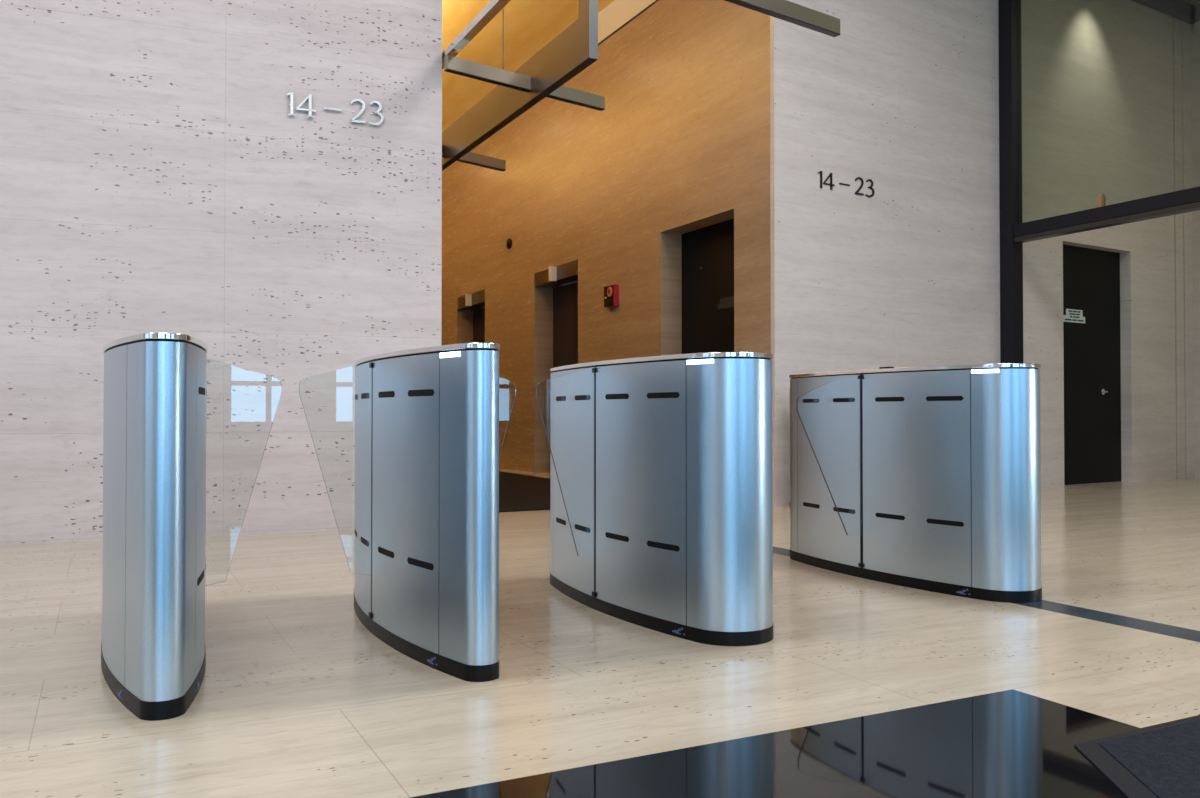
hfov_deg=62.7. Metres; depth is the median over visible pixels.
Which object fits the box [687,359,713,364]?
light
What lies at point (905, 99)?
wall
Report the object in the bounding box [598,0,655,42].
ceiling
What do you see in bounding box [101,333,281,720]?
turnstile
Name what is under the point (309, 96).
number sign
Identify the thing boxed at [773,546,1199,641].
trim
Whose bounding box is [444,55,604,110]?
crossbar
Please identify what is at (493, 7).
ceiling beam
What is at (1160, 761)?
entrance mat
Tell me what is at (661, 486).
turnstile
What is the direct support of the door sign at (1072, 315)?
attached to the door at (1091, 277)
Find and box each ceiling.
[442,0,613,130]
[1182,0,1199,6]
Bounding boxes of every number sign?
[286,92,383,124]
[818,171,874,196]
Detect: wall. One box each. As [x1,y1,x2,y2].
[0,0,441,544]
[441,0,770,472]
[770,0,1194,505]
[1191,20,1199,477]
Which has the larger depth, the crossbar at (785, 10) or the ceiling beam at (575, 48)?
the ceiling beam at (575, 48)
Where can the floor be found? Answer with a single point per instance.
(296, 697)
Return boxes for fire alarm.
[604,284,618,307]
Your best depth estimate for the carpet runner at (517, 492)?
9.67 m
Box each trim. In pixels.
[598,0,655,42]
[598,0,658,45]
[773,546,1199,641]
[1131,0,1198,23]
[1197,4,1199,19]
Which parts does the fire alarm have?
plate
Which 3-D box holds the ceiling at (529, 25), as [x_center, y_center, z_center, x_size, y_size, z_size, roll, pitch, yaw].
[-2.482,-4.527,13.374,3.448,0.100,12.200,0,-1,-27]
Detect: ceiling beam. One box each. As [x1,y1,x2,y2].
[442,0,509,68]
[442,0,597,170]
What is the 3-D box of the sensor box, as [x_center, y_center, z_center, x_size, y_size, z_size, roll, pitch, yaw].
[4.640,-1.834,9.115,0.070,0.128,0.050,0,-1,-27]
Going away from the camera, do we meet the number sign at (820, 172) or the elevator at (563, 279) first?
the number sign at (820, 172)
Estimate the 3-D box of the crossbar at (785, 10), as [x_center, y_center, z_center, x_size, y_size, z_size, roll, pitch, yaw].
[0.710,-3.589,5.664,1.954,2.576,0.050,1,-1,-36]
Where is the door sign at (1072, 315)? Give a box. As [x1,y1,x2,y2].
[1063,309,1084,322]
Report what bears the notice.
attached to the door at (707, 252)
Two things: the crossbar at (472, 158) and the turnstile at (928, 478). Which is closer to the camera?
the turnstile at (928, 478)
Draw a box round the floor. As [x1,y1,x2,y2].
[0,468,1199,797]
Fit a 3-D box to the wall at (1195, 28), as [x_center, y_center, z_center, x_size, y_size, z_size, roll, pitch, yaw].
[10.471,-1.998,5.982,0.200,5.750,13.800,0,-1,-27]
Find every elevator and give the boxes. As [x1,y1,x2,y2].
[457,290,484,342]
[535,260,577,367]
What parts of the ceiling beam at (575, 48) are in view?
rod, plate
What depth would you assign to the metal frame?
9.95 m
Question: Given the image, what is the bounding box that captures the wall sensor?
[506,239,511,248]
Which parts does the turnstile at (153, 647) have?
panel, lid, frame, panel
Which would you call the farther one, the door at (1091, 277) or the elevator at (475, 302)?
the elevator at (475, 302)
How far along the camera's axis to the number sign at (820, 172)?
8.94 m
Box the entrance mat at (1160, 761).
[1074,716,1199,797]
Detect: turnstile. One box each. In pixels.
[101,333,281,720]
[299,343,515,681]
[536,352,772,645]
[789,363,1041,602]
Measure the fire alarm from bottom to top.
0.240 m
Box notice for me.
[718,296,733,308]
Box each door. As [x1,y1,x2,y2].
[682,218,733,353]
[1063,244,1120,484]
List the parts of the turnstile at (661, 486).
panel, panel, frame, lid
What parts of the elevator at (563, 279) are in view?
door panel, door panel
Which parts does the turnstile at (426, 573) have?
panel, panel, lid, frame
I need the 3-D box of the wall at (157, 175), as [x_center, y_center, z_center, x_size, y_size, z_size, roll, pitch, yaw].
[-4.421,-2.001,5.784,7.000,5.750,0.300,0,-1,-22]
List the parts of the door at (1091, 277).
handle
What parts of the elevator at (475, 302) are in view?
door panel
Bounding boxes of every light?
[440,351,459,357]
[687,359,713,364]
[971,369,998,372]
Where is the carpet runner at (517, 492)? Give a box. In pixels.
[499,471,549,511]
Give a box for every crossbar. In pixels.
[442,145,505,170]
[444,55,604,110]
[724,0,839,36]
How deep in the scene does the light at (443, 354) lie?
2.99 m
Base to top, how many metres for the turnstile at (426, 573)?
1.000 m
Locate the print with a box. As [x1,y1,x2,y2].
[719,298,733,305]
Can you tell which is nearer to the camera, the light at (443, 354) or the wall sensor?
the light at (443, 354)
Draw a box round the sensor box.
[1096,194,1105,207]
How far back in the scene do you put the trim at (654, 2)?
10.80 m
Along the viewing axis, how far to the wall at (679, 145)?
10.91 m
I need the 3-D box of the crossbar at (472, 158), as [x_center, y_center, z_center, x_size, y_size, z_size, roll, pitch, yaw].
[-1.390,-2.301,9.226,0.050,0.101,1.283,-1,-1,44]
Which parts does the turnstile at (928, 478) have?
panel, frame, lid, panel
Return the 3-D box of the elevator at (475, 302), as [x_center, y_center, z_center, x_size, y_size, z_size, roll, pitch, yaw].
[-1.911,-0.313,15.437,0.425,2.653,1.298,0,-1,-27]
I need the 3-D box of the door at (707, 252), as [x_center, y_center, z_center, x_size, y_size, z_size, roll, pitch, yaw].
[1.165,-0.397,9.658,0.058,2.653,1.321,0,-1,-27]

